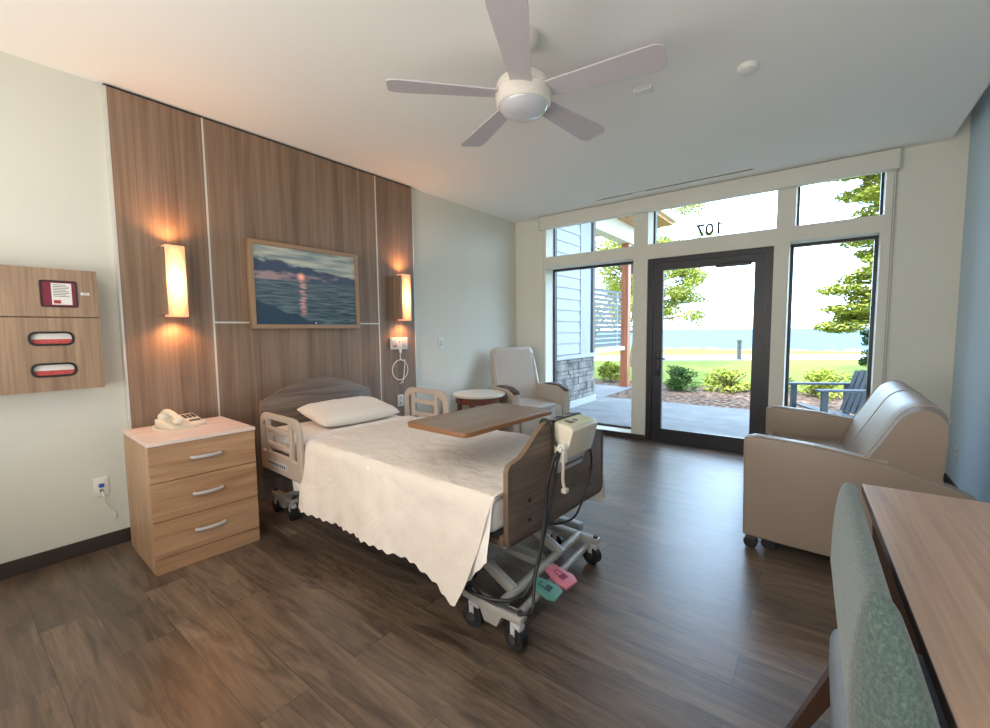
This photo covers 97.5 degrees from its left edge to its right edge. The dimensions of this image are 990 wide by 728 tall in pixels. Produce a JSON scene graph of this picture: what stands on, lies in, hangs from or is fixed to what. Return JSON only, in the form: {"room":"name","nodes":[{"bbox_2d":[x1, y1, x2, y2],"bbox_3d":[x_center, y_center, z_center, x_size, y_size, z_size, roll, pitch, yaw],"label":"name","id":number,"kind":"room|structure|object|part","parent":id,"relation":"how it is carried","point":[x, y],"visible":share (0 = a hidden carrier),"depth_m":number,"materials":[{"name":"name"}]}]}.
{"room":"care facility","nodes":[
{"label":"care facility","id":0,"kind":"room"},
{"bbox_2d":[0,51,515,563],"bbox_3d":[-1.619,-0.475,3.643,0.150,3.000,6.680,3,6,37],"label":"wall","id":1,"kind":"structure","parent":0,"point":[55,213],"depth_m":2.51,"materials":[{"name":"paint"}]},
{"bbox_2d":[0,264,104,395],"bbox_3d":[-2.590,-0.164,2.129,0.157,0.653,0.962,3,6,37],"label":"upper cabinet","id":2,"kind":"object","parent":1,"relation":"attached to","point":[50,329],"visible":1,"depth_m":2.30,"materials":[{"name":"brown wood"}]},
{"bbox_3d":[-2.543,-0.360,2.077,0.019,0.255,0.962,3,6,37],"label":"door","id":3,"kind":"part","parent":2,"relation":"part of","materials":[{"name":"brown wood"}]},
{"bbox_2d":[31,339,71,343],"bbox_3d":[-2.372,-0.116,2.322,0.001,0.033,0.173,3,6,37],"label":"glove box","id":4,"kind":"object","parent":2,"relation":"attached to","point":[33,341],"depth_m":2.32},
{"bbox_2d":[34,369,73,375],"bbox_3d":[-2.371,0.050,2.335,0.001,0.033,0.173,3,6,37],"label":"glove box","id":5,"kind":"object","parent":2,"relation":"attached to","point":[37,372],"depth_m":2.33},
{"bbox_3d":[-2.337,-0.376,2.326,0.008,0.141,0.144,3,6,37],"label":"sign frame","id":6,"kind":"part","parent":2,"relation":"part of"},
{"bbox_2d":[0,527,130,579],"bbox_3d":[-1.594,0.988,3.634,0.012,0.085,6.300,3,6,37],"label":"baseboard","id":7,"kind":"structure","parent":1,"relation":"attached to","point":[9,569],"depth_m":2.48,"materials":[{"name":"rubber"}]},
{"bbox_2d":[92,476,116,516],"bbox_3d":[-2.347,0.812,2.614,0.033,0.264,0.096,3,6,37],"label":"outlet","id":8,"kind":"object","parent":1,"relation":"attached to","point":[100,485],"visible":1,"depth_m":2.60,"materials":[{"name":"white plastic"}]},
{"bbox_3d":[-2.365,0.739,2.607,0.006,0.116,0.072,3,6,37],"label":"plate","id":9,"kind":"part","parent":8,"relation":"part of","materials":[{"name":"white plastic"}]},
{"bbox_2d":[101,85,131,428],"bbox_3d":[-2.268,-0.255,2.634,0.052,2.730,0.011,3,6,37],"label":"trim","id":10,"kind":"structure","parent":1,"relation":"attached to","point":[103,88],"depth_m":2.59,"materials":[{"name":"metal"}]},
{"bbox_2d":[106,86,218,428],"bbox_3d":[-2.115,-0.271,2.827,0.038,2.730,0.482,3,6,37],"label":"wall panel","id":11,"kind":"object","parent":1,"relation":"attached to","point":[157,150],"visible":0.57,"depth_m":2.75,"materials":[{"name":"brown wood"}]},
{"bbox_2d":[154,244,190,316],"bbox_3d":[-2.055,-0.525,2.769,0.108,0.447,0.144,3,6,37],"label":"wall sconce","id":12,"kind":"object","parent":11,"relation":"attached to","point":[171,266],"visible":1,"depth_m":2.73,"materials":[{"name":"beige glass"}]},
{"bbox_2d":[201,118,219,415],"bbox_3d":[-1.969,-0.288,3.026,0.052,2.730,0.011,3,6,37],"label":"trim","id":13,"kind":"structure","parent":1,"relation":"attached to","point":[202,130],"depth_m":2.98,"materials":[{"name":"metal"}]},
{"bbox_2d":[102,83,409,187],"bbox_3d":[-1.579,-1.705,3.468,0.030,0.020,2.352,3,6,37],"label":"trim","id":14,"kind":"structure","parent":1,"relation":"attached to","point":[103,83],"depth_m":3.09,"materials":[{"name":"black wood"}]},
{"bbox_2d":[203,119,378,322],"bbox_3d":[-1.548,-1.020,3.526,0.038,1.357,1.391,3,6,37],"label":"wall panel","id":15,"kind":"object","parent":1,"relation":"attached to","point":[258,188],"visible":0.71,"depth_m":3.31,"materials":[{"name":"brown wood"}]},
{"bbox_2d":[245,238,359,328],"bbox_3d":[-1.512,-0.615,3.524,0.052,0.649,0.924,3,6,37],"label":"framed picture","id":16,"kind":"object","parent":15,"relation":"attached to","point":[289,286],"visible":1,"depth_m":3.45,"materials":[{"name":"paper"}]},
{"bbox_2d":[215,322,378,323],"bbox_3d":[-1.540,-0.337,3.578,0.040,0.011,1.391,3,6,37],"label":"trim","id":17,"kind":"structure","parent":1,"relation":"attached to","point":[215,322],"depth_m":3.15,"materials":[{"name":"metal"}]},
{"bbox_2d":[215,323,380,502],"bbox_3d":[-1.534,0.347,3.631,0.038,1.361,1.391,3,6,37],"label":"wall panel","id":18,"kind":"object","parent":1,"relation":"attached to","point":[253,365],"visible":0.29,"depth_m":3.37,"materials":[{"name":"brown wood"}]},
{"bbox_2d":[374,176,381,400],"bbox_3d":[-1.120,-0.382,4.138,0.052,2.730,0.011,3,6,37],"label":"trim","id":19,"kind":"structure","parent":1,"relation":"attached to","point":[374,176],"depth_m":4.10,"materials":[{"name":"metal"}]},
{"bbox_2d":[375,176,416,416],"bbox_3d":[-0.978,-0.397,4.316,0.038,2.730,0.443,3,6,37],"label":"wall panel","id":20,"kind":"object","parent":1,"relation":"attached to","point":[393,200],"visible":0.57,"depth_m":4.25,"materials":[{"name":"brown wood"}]},
{"bbox_2d":[390,337,407,383],"bbox_3d":[-0.946,-0.032,4.322,0.035,0.467,0.212,3,6,37],"label":"station","id":21,"kind":"object","parent":20,"relation":"attached to","point":[400,343],"visible":1,"depth_m":4.30,"materials":[{"name":"white plastic"}]},
{"bbox_3d":[-0.945,0.044,4.330,0.018,0.314,0.209,3,6,37],"label":"cord","id":22,"kind":"part","parent":21,"relation":"part of","materials":[{"name":"white plastic"}]},
{"bbox_2d":[398,394,403,406],"bbox_3d":[-0.948,0.366,4.365,0.009,0.116,0.072,3,6,37],"label":"wall outlet","id":23,"kind":"object","parent":20,"relation":"attached to","point":[400,397],"visible":1,"depth_m":4.36,"materials":[{"name":"white plastic"}]},
{"bbox_2d":[393,274,411,320],"bbox_3d":[-0.908,-0.652,4.271,0.108,0.447,0.144,3,6,37],"label":"wall sconce","id":24,"kind":"object","parent":20,"relation":"attached to","point":[402,300],"visible":1,"depth_m":4.22,"materials":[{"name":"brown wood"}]},
{"bbox_3d":[-0.895,-0.652,4.271,0.086,0.447,0.104,3,6,37],"label":"lamp shade","id":25,"kind":"part","parent":24,"relation":"part of","materials":[{"name":"white"}]},
{"bbox_2d":[411,188,417,416],"bbox_3d":[-0.844,-0.413,4.499,0.052,2.730,0.011,3,6,37],"label":"trim","id":26,"kind":"structure","parent":1,"relation":"attached to","point":[411,188],"depth_m":4.46,"materials":[{"name":"metal"}]},
{"bbox_2d":[439,338,443,347],"bbox_3d":[-0.601,-0.236,4.864,0.012,0.116,0.072,3,6,37],"label":"light switch","id":27,"kind":"object","parent":1,"relation":"attached to","point":[441,341],"visible":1,"depth_m":4.86,"materials":[{"name":"white plastic"}]},
{"bbox_2d":[0,435,837,727],"bbox_3d":[0.152,1.165,2.430,4.560,0.120,6.680,3,6,37],"label":"floor","id":28,"kind":"structure","parent":0,"point":[679,622],"depth_m":1.87,"materials":[{"name":"brown wood"}]},
{"bbox_2d":[122,416,259,576],"bbox_3d":[-1.835,0.749,2.647,0.586,0.718,0.532,3,6,39],"label":"nightstand","id":29,"kind":"object","parent":28,"relation":"on","point":[193,492],"visible":0.99,"depth_m":2.46,"materials":[{"name":"brown wood"}]},
{"bbox_2d":[151,409,206,431],"bbox_3d":[-1.927,0.333,2.651,0.287,0.112,0.279,3,6,37],"label":"telephone","id":30,"kind":"object","parent":29,"relation":"on","point":[176,422],"visible":1,"depth_m":2.63,"materials":[{"name":"beige plastic"}]},
{"bbox_3d":[-1.923,0.372,2.571,0.255,0.040,0.140,-1,4,-6],"label":"coiled cord","id":31,"kind":"part","parent":30,"relation":"part of","materials":[{"name":"beige plastic"}]},
{"bbox_3d":[-1.647,0.519,2.472,0.020,0.194,0.524,3,6,39],"label":"drawer","id":32,"kind":"part","parent":29,"relation":"part of","materials":[{"name":"brown wood"}]},
{"bbox_3d":[-1.645,0.724,2.487,0.020,0.209,0.524,3,6,39],"label":"drawer","id":33,"kind":"part","parent":29,"relation":"part of","materials":[{"name":"brown wood"}]},
{"bbox_3d":[-1.643,0.931,2.503,0.020,0.198,0.524,3,6,39],"label":"drawer","id":34,"kind":"part","parent":29,"relation":"part of","materials":[{"name":"brown wood"}]},
{"bbox_3d":[-1.626,0.515,2.454,0.038,0.019,0.159,3,6,39],"label":"handle","id":35,"kind":"part","parent":29,"relation":"part of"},
{"bbox_3d":[-1.624,0.720,2.470,0.038,0.019,0.159,3,6,39],"label":"handle","id":36,"kind":"part","parent":29,"relation":"part of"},
{"bbox_3d":[-1.622,0.927,2.485,0.038,0.019,0.159,3,6,39],"label":"handle","id":37,"kind":"part","parent":29,"relation":"part of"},
{"bbox_2d":[259,377,602,651],"bbox_3d":[-0.511,0.618,2.748,2.324,0.936,1.040,3,6,40],"label":"hospital bed","id":38,"kind":"object","parent":28,"relation":"on","point":[525,476],"visible":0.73,"depth_m":2.18,"materials":[{"name":"laminate"}]},
{"bbox_3d":[-1.426,0.658,2.841,0.280,0.040,0.002,3,6,40],"label":"label plate","id":39,"kind":"part","parent":38,"relation":"part of","materials":[{"name":"grey plastic"}]},
{"bbox_3d":[-1.388,0.526,2.815,0.574,0.391,0.024,3,6,40],"label":"rail","id":40,"kind":"part","parent":38,"relation":"part of","materials":[{"name":"beige plastic"}]},
{"bbox_3d":[-1.391,0.462,3.481,0.022,0.712,0.914,3,6,40],"label":"headboard","id":41,"kind":"part","parent":38,"relation":"part of","materials":[{"name":"laminate"}]},
{"bbox_2d":[271,415,503,531],"bbox_3d":[-0.540,0.547,2.767,2.135,0.150,0.904,3,6,40],"label":"mattress","id":42,"kind":"object","parent":38,"relation":"on","point":[311,427],"visible":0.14,"depth_m":2.94,"materials":[{"name":"white"}]},
{"bbox_2d":[297,396,399,426],"bbox_3d":[-1.110,0.353,3.326,0.424,0.148,0.644,3,6,40],"label":"pillow","id":43,"kind":"object","parent":42,"relation":"on","point":[359,409],"visible":1,"depth_m":3.20,"materials":[{"name":"beige fabric"}]},
{"bbox_2d":[295,416,602,581],"bbox_3d":[-0.338,0.655,2.601,1.636,0.392,1.013,3,6,40],"label":"sheet","id":44,"kind":"object","parent":42,"relation":"on","point":[480,560],"visible":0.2,"depth_m":2.47,"materials":[{"name":"white"}]},
{"bbox_2d":[298,416,604,605],"bbox_3d":[-0.278,0.696,2.559,1.486,0.493,1.107,3,6,40],"label":"blanket","id":45,"kind":"object","parent":44,"relation":"on","point":[414,501],"visible":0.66,"depth_m":2.14,"materials":[{"name":"beige fabric"}]},
{"bbox_3d":[-0.542,0.382,3.415,0.514,0.379,0.024,3,6,40],"label":"rail","id":46,"kind":"part","parent":38,"relation":"part of","materials":[{"name":"beige plastic"}]},
{"bbox_3d":[0.021,0.724,1.822,0.090,0.045,0.070,3,6,40],"label":"frame corner","id":47,"kind":"part","parent":38,"relation":"part of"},
{"bbox_3d":[-0.134,0.844,2.060,0.577,0.299,0.032,3,6,40],"label":"lift arm","id":48,"kind":"part","parent":38,"relation":"part of","materials":[{"name":"grey paint"}]},
{"bbox_2d":[464,412,597,615],"bbox_3d":[0.140,0.618,1.925,0.803,0.746,0.438,-1,4,-11],"label":"pump","id":49,"kind":"object","parent":38,"relation":"hanging from","point":[573,434],"visible":0.93,"depth_m":1.93,"materials":[{"name":"beige plastic"}]},
{"bbox_3d":[0.362,0.461,2.062,0.039,0.065,0.220,3,6,40],"label":"plate","id":50,"kind":"part","parent":49,"relation":"part of","materials":[{"name":"grey plastic"}]},
{"bbox_3d":[0.122,0.818,2.366,0.577,0.299,0.032,3,6,40],"label":"lift arm","id":51,"kind":"part","parent":38,"relation":"part of","materials":[{"name":"grey paint"}]},
{"bbox_3d":[0.315,0.487,2.075,0.018,0.473,0.840,3,6,40],"label":"footboard","id":52,"kind":"part","parent":38,"relation":"part of","materials":[{"name":"laminate"}]},
{"bbox_2d":[453,389,504,430],"bbox_3d":[-0.172,0.617,4.806,0.582,0.600,0.582,3,6,37],"label":"side table","id":53,"kind":"object","parent":28,"relation":"on","point":[476,397],"visible":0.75,"depth_m":4.60,"materials":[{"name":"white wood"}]},
{"bbox_2d":[408,402,583,579],"bbox_3d":[0.022,0.681,2.462,0.560,0.843,1.034,3,6,40],"label":"table","id":54,"kind":"object","parent":28,"relation":"on","point":[471,422],"visible":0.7,"depth_m":2.24,"materials":[{"name":"brown wood"}]},
{"bbox_3d":[0.186,0.281,2.587,0.060,0.027,0.560,3,6,40],"label":"support arm","id":55,"kind":"part","parent":54,"relation":"part of","materials":[{"name":"grey paint"}]},
{"bbox_2d":[489,347,569,435],"bbox_3d":[0.361,0.347,5.205,0.730,1.082,0.882,-2,5,-23],"label":"recliner","id":56,"kind":"object","parent":28,"relation":"on","point":[513,369],"visible":0.7,"depth_m":5.34,"materials":[{"name":"leather"}]},
{"bbox_3d":[0.096,0.532,5.035,0.095,0.545,0.720,-2,5,-23],"label":"arm","id":57,"kind":"part","parent":56,"relation":"part of","materials":[{"name":"leather"}]},
{"bbox_3d":[0.248,0.149,5.457,0.638,0.723,0.305,-2,5,-23],"label":"backrest","id":58,"kind":"part","parent":56,"relation":"part of","materials":[{"name":"leather"}]},
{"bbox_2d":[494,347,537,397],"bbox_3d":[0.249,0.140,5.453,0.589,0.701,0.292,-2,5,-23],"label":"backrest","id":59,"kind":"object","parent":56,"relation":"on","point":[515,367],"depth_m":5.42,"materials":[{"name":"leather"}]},
{"bbox_3d":[0.526,0.700,4.845,0.530,0.230,0.045,-2,5,-23],"label":"footrest panel","id":60,"kind":"part","parent":56,"relation":"part of","materials":[{"name":"leather"}]},
{"bbox_3d":[0.401,0.526,5.128,0.540,0.175,0.665,-2,5,-23],"label":"seat","id":61,"kind":"part","parent":56,"relation":"part of","materials":[{"name":"leather"}]},
{"bbox_3d":[0.681,0.507,5.280,0.095,0.545,0.720,-2,5,-23],"label":"arm","id":62,"kind":"part","parent":56,"relation":"part of","materials":[{"name":"leather"}]},
{"bbox_2d":[743,380,976,556],"bbox_3d":[2.205,0.597,2.742,0.952,0.923,1.282,3,6,37],"label":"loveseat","id":63,"kind":"object","parent":28,"relation":"on","point":[794,474],"visible":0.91,"depth_m":2.35,"materials":[{"name":"beige leather"}]},
{"bbox_2d":[769,433,843,449],"bbox_3d":[2.084,0.664,2.841,0.600,0.175,1.062,3,6,37],"label":"seat cushion","id":64,"kind":"object","parent":63,"relation":"on","point":[834,441],"depth_m":3.19,"materials":[{"name":"beige leather"}]},
{"bbox_3d":[2.561,0.652,3.214,0.951,0.612,0.110,3,6,37],"label":"arm","id":65,"kind":"part","parent":63,"relation":"part of","materials":[{"name":"leather"}]},
{"bbox_3d":[2.350,0.414,2.616,0.366,0.535,1.252,3,6,37],"label":"backrest","id":66,"kind":"part","parent":63,"relation":"part of","materials":[{"name":"leather"}]},
{"bbox_2d":[785,483,948,727],"bbox_3d":[0.869,0.772,0.796,0.597,0.899,0.932,3,5,36],"label":"desk chair","id":67,"kind":"object","parent":28,"relation":"on","point":[874,677],"visible":0.99,"depth_m":0.66,"materials":[{"name":"green fabric"}]},
{"bbox_3d":[0.919,0.987,1.242,0.064,0.400,0.246,-1,4,1],"label":"leg","id":68,"kind":"part","parent":67,"relation":"part of","materials":[{"name":"wood"}]},
{"bbox_3d":[0.746,0.522,0.860,0.135,0.409,0.714,2,5,33],"label":"backrest","id":69,"kind":"part","parent":67,"relation":"part of","materials":[{"name":"fabric"}]},
{"bbox_3d":[0.910,0.774,0.771,0.490,0.118,0.636,3,5,36],"label":"seat","id":70,"kind":"part","parent":67,"relation":"part of","materials":[{"name":"fabric"}]},
{"bbox_2d":[861,484,989,727],"bbox_3d":[1.024,0.858,0.638,0.622,0.748,1.750,2,5,35],"label":"desk","id":71,"kind":"object","parent":28,"relation":"on","point":[933,551],"visible":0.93,"depth_m":0.94,"materials":[{"name":"laminate"}]},
{"bbox_3d":[1.516,0.813,1.327,0.570,0.722,0.025,2,5,35],"label":"panel","id":72,"kind":"part","parent":71,"relation":"part of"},
{"bbox_2d":[0,0,989,222],"bbox_3d":[0.122,-1.761,2.205,4.560,0.250,6.680,3,6,37],"label":"ceiling","id":73,"kind":"structure","parent":0,"point":[833,80],"depth_m":2.50,"materials":[{"name":"paint"}]},
{"bbox_2d":[386,0,666,146],"bbox_3d":[0.174,-1.437,2.176,1.291,0.393,1.284,3,6,37],"label":"ceiling fan","id":74,"kind":"object","parent":73,"relation":"hanging from","point":[522,94],"visible":1,"depth_m":2.05,"materials":[{"name":"plastic"}]},
{"bbox_3d":[-0.237,-1.340,2.117,0.567,0.031,0.155,-1,4,-9],"label":"blade","id":75,"kind":"part","parent":74,"relation":"part of","materials":[{"name":"plastic"}]},
{"bbox_3d":[-0.031,-1.373,2.516,0.155,0.031,0.567,-3,5,-27],"label":"blade","id":76,"kind":"part","parent":74,"relation":"part of","materials":[{"name":"plastic"}]},
{"bbox_3d":[0.080,-1.319,1.797,0.155,0.031,0.567,0,4,9],"label":"blade","id":77,"kind":"part","parent":74,"relation":"part of","materials":[{"name":"plastic"}]},
{"bbox_3d":[0.414,-1.371,2.443,0.567,0.031,0.155,-5,6,-45],"label":"blade","id":78,"kind":"part","parent":74,"relation":"part of","materials":[{"name":"plastic"}]},
{"bbox_3d":[0.483,-1.338,1.999,0.567,0.031,0.155,2,5,27],"label":"blade","id":79,"kind":"part","parent":74,"relation":"part of","materials":[{"name":"plastic"}]},
{"bbox_2d":[633,84,652,95],"bbox_3d":[0.900,-1.665,2.640,0.110,0.024,0.058,2,5,30],"label":"ceiling sensor","id":80,"kind":"object","parent":73,"relation":"attached to","point":[645,89],"visible":1,"depth_m":2.63,"materials":[{"name":"white plastic"}]},
{"bbox_2d":[595,167,754,200],"bbox_3d":[1.760,-1.818,4.442,1.560,0.012,0.030,3,6,37],"label":"ceiling vent","id":81,"kind":"object","parent":73,"relation":"in","point":[754,167],"visible":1,"depth_m":4.38,"materials":[{"name":"white plastic"}]},
{"bbox_2d":[737,60,758,75],"bbox_3d":[1.414,-1.649,2.428,0.104,0.035,0.104,3,6,37],"label":"smoke detector","id":82,"kind":"object","parent":73,"relation":"attached to","point":[746,68],"visible":1,"depth_m":2.40,"materials":[{"name":"white plastic"}]},
{"bbox_2d":[516,112,971,475],"bbox_3d":[2.074,-0.570,4.851,4.260,2.930,0.280,3,6,37],"label":"wall","id":83,"kind":"structure","parent":0,"point":[931,178],"depth_m":3.73,"materials":[{"name":"paint"}]},
{"bbox_2d":[554,228,556,255],"bbox_3d":[1.266,-1.608,5.493,1.162,0.442,0.060,3,6,37],"label":"window","id":84,"kind":"structure","parent":83,"relation":"in","point":[555,230],"depth_m":5.82,"materials":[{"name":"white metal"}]},
{"bbox_2d":[553,261,632,428],"bbox_3d":[1.276,-0.234,5.602,1.167,2.040,0.060,3,6,37],"label":"window","id":85,"kind":"structure","parent":83,"relation":"in","point":[631,262],"depth_m":5.87,"materials":[{"name":"brown metal"}]},
{"bbox_2d":[645,246,773,453],"bbox_3d":[2.235,-0.127,4.640,1.203,2.074,0.159,3,6,37],"label":"door","id":86,"kind":"structure","parent":83,"relation":"in","point":[763,257],"depth_m":4.57,"materials":[{"name":"brown metal"}]},
{"bbox_3d":[1.857,0.001,4.886,0.126,0.270,0.074,3,6,37],"label":"handle","id":87,"kind":"part","parent":86,"relation":"part of","materials":[{"name":"brown metal"}]},
{"bbox_2d":[653,197,777,243],"bbox_3d":[2.341,-1.557,4.677,1.220,0.442,0.060,3,6,37],"label":"window","id":88,"kind":"structure","parent":83,"relation":"in","point":[655,212],"depth_m":5.02,"materials":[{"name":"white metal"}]},
{"bbox_2d":[696,222,722,235],"bbox_3d":[2.315,-1.457,4.695,0.262,0.132,0.002,3,6,37],"label":"room number","id":89,"kind":"object","parent":88,"relation":"attached to","point":[718,223],"visible":1,"depth_m":4.69,"materials":[{"name":"plastic"}]},
{"bbox_2d":[539,147,901,382],"bbox_3d":[1.970,-0.832,4.674,3.440,2.009,0.089,3,6,37],"label":"roller shade","id":90,"kind":"object","parent":83,"relation":"attached to","point":[887,160],"visible":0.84,"depth_m":4.21,"materials":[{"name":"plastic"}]},
{"bbox_3d":[3.326,-0.696,3.658,0.032,1.863,0.007,-2,5,-15],"label":"pull chain","id":91,"kind":"part","parent":90,"relation":"part of","materials":[{"name":"plastic"}]},
{"bbox_2d":[602,429,943,481],"bbox_3d":[2.000,0.870,4.845,4.236,0.060,0.012,3,6,37],"label":"baseboard","id":92,"kind":"structure","parent":83,"relation":"attached to","point":[605,432],"depth_m":5.18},
{"bbox_2d":[784,235,878,406],"bbox_3d":[3.183,-0.142,4.154,0.650,2.040,0.060,3,6,37],"label":"window","id":93,"kind":"structure","parent":83,"relation":"in","point":[875,238],"depth_m":3.99,"materials":[{"name":"brown metal"}]},
{"bbox_2d":[797,172,884,224],"bbox_3d":[3.190,-1.516,4.032,0.625,0.442,0.060,3,6,37],"label":"window","id":94,"kind":"structure","parent":83,"relation":"in","point":[883,173],"depth_m":3.84,"materials":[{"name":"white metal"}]},
{"bbox_2d":[946,85,989,502],"bbox_3d":[1.891,-0.306,0.978,0.150,3.000,6.680,3,6,37],"label":"wall","id":95,"kind":"structure","parent":0,"point":[969,429],"depth_m":3.07,"materials":[{"name":"blue paint"}]},
{"bbox_2d":[944,473,958,488],"bbox_3d":[1.787,1.150,1.067,0.012,0.085,6.300,3,6,37],"label":"baseboard","id":96,"kind":"structure","parent":95,"relation":"attached to","point":[947,479],"depth_m":3.44,"materials":[{"name":"rubber"}]},
{"bbox_2d":[954,446,958,462],"bbox_3d":[3.507,0.691,3.300,0.009,0.116,0.072,3,6,37],"label":"wall outlet","id":97,"kind":"object","parent":95,"relation":"attached to","point":[956,448],"visible":1,"depth_m":3.29,"materials":[{"name":"white plastic"}]},
{"label":"outside","id":98,"kind":"structure","parent":0,"visible":0},
{"bbox_2d":[593,354,865,360],"bbox_3d":[11.594,-0.310,19.679,36.255,0.014,3.676,0,4,5],"label":"footpath","id":99,"kind":"structure","parent":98,"point":[792,356],"depth_m":19.51,"materials":[{"name":"concrete"}]},
{"bbox_2d":[737,340,741,359],"bbox_3d":[10.227,-0.591,18.169,0.200,0.835,0.200,3,6,37],"label":"bollard","id":100,"kind":"object","parent":99,"relation":"on","point":[739,342],"visible":1,"depth_m":18.11,"materials":[{"name":"metal"}]},
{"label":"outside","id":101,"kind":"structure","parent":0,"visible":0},
{"bbox_2d":[594,347,866,391],"bbox_3d":[9.997,-0.039,18.845,120.000,0.365,20.000,3,6,37],"label":"lawn","id":102,"kind":"structure","parent":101,"point":[797,368],"depth_m":15.63,"materials":[{"name":"green plant"}]},
{"bbox_2d":[595,203,713,366],"bbox_3d":[4.908,-2.826,15.276,5.036,5.890,3.549,2,5,26],"label":"broadleaf tree","id":103,"kind":"object","parent":102,"relation":"on","point":[680,294],"visible":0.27,"depth_m":14.46,"materials":[{"name":"green plant"}]},
{"bbox_2d":[605,346,865,351],"bbox_3d":[16.111,-0.783,26.452,45.229,0.502,1.402,3,6,37],"label":"rocks","id":104,"kind":"object","parent":102,"relation":"on","point":[853,349],"visible":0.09,"depth_m":25.08,"materials":[{"name":"stone"}]},
{"bbox_2d":[812,173,880,333],"bbox_3d":[8.951,-2.602,9.433,2.762,6.247,2.870,-2,5,-19],"label":"tree","id":105,"kind":"object","parent":102,"relation":"on","point":[846,318],"visible":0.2,"depth_m":9.87,"materials":[{"name":"green plant"}]},
{"bbox_2d":[857,299,870,366],"bbox_3d":[11.406,-0.911,12.648,1.292,2.321,1.507,-2,4,-12],"label":"conifer shrub","id":106,"kind":"object","parent":102,"relation":"on","point":[865,334],"visible":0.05,"depth_m":12.92,"materials":[{"name":"green plant"}]},
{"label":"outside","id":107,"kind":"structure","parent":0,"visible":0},
{"bbox_2d":[594,379,855,415],"bbox_3d":[4.223,0.873,7.160,23.000,0.255,5.750,3,6,37],"label":"mulch bed","id":108,"kind":"object","parent":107,"point":[739,400],"depth_m":8.34,"materials":[{"name":"brown wood"}]},
{"bbox_2d":[597,361,619,381],"bbox_3d":[3.003,0.184,11.202,0.746,0.554,0.805,3,6,37],"label":"shrub","id":109,"kind":"object","parent":108,"relation":"on","point":[609,370],"visible":0.88,"depth_m":11.08,"materials":[{"name":"green plant"}]},
{"bbox_2d":[664,364,702,392],"bbox_3d":[4.068,0.307,9.387,0.815,0.610,0.823,3,6,37],"label":"shrub","id":110,"kind":"object","parent":108,"relation":"on","point":[681,377],"visible":1,"depth_m":9.26,"materials":[{"name":"green plant"}]},
{"bbox_2d":[701,367,750,393],"bbox_3d":[4.927,0.350,9.203,1.000,0.563,0.931,3,6,37],"label":"shrub","id":111,"kind":"object","parent":108,"relation":"on","point":[731,382],"visible":0.98,"depth_m":9.18,"materials":[{"name":"green plant"}]},
{"bbox_2d":[797,368,851,400],"bbox_3d":[6.280,0.362,8.292,0.919,0.632,0.895,-2,5,-18],"label":"shrub","id":112,"kind":"object","parent":108,"relation":"on","point":[822,376],"visible":0.64,"depth_m":8.19,"materials":[{"name":"green plant"}]},
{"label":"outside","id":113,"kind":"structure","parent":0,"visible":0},
{"bbox_2d":[570,384,749,437],"bbox_3d":[3.798,0.881,6.684,8.100,0.220,4.520,3,6,37],"label":"patio","id":114,"kind":"structure","parent":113,"point":[734,417],"depth_m":6.69,"materials":[{"name":"concrete"}]},
{"bbox_2d":[557,223,596,407],"bbox_3d":[1.128,-1.022,7.338,0.395,3.530,2.020,3,6,37],"label":"wall","id":115,"kind":"structure","parent":114,"relation":"on","point":[575,362],"depth_m":7.48,"materials":[{"name":"wood"}]},
{"bbox_2d":[590,222,624,352],"bbox_3d":[2.347,-1.483,8.934,0.310,2.480,2.190,3,6,37],"label":"privacy screen","id":116,"kind":"object","parent":115,"relation":"attached to","point":[593,313],"visible":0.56,"depth_m":8.98,"materials":[{"name":"grey"}]},
{"bbox_3d":[2.284,-0.292,9.108,0.090,0.080,2.150,3,6,37],"label":"rail","id":117,"kind":"part","parent":116,"relation":"part of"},
{"bbox_2d":[596,209,677,246],"bbox_3d":[0.785,-2.956,9.258,4.700,0.600,4.830,3,6,37],"label":"porch roof","id":118,"kind":"structure","parent":115,"relation":"on","point":[620,230],"depth_m":9.21,"materials":[{"name":"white wood"}]},
{"bbox_2d":[619,243,630,386],"bbox_3d":[2.999,-1.103,9.975,0.200,3.250,0.200,3,6,37],"label":"porch post","id":119,"kind":"object","parent":114,"relation":"on","point":[624,381],"visible":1,"depth_m":9.92,"materials":[{"name":"brown wood"}]},
{"bbox_3d":[3.015,0.447,10.094,0.200,0.140,0.200,3,6,37],"label":"post","id":120,"kind":"part","parent":119,"relation":"part of","materials":[{"name":"brown wood"}]},
{"bbox_2d":[575,408,748,436],"bbox_3d":[3.258,0.830,5.969,8.100,0.001,2.740,3,6,37],"label":"joint","id":121,"kind":"object","parent":114,"relation":"on","point":[575,408],"visible":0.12,"depth_m":6.17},
{"bbox_2d":[789,370,866,417],"bbox_3d":[3.998,0.475,5.099,0.770,0.828,0.790,0,4,9],"label":"patio chair","id":122,"kind":"object","parent":114,"relation":"on","point":[854,392],"visible":0.5,"depth_m":5.17,"materials":[{"name":"wood"}]},
{"bbox_3d":[3.762,0.557,5.479,0.060,0.610,0.040,0,4,9],"label":"leg","id":123,"kind":"part","parent":122,"relation":"part of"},
{"bbox_3d":[4.036,0.243,5.420,0.740,0.024,0.110,0,4,9],"label":"armrest","id":124,"kind":"part","parent":122,"relation":"part of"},
{"bbox_3d":[3.656,0.608,4.830,0.060,0.610,0.040,0,4,9],"label":"leg","id":125,"kind":"part","parent":122,"relation":"part of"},
{"bbox_3d":[3.927,0.296,4.751,0.740,0.024,0.110,0,4,9],"label":"armrest","id":126,"kind":"part","parent":122,"relation":"part of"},
{"bbox_3d":[4.354,0.559,5.383,0.060,0.610,0.040,0,4,9],"label":"leg","id":127,"kind":"part","parent":122,"relation":"part of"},
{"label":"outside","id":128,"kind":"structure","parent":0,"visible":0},
{"bbox_2d":[595,328,868,350],"bbox_3d":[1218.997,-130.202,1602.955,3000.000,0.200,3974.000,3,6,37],"label":"sea water","id":129,"kind":"structure","parent":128,"point":[801,338],"depth_m":205.14,"materials":[{"name":"liquid"}]}
]}

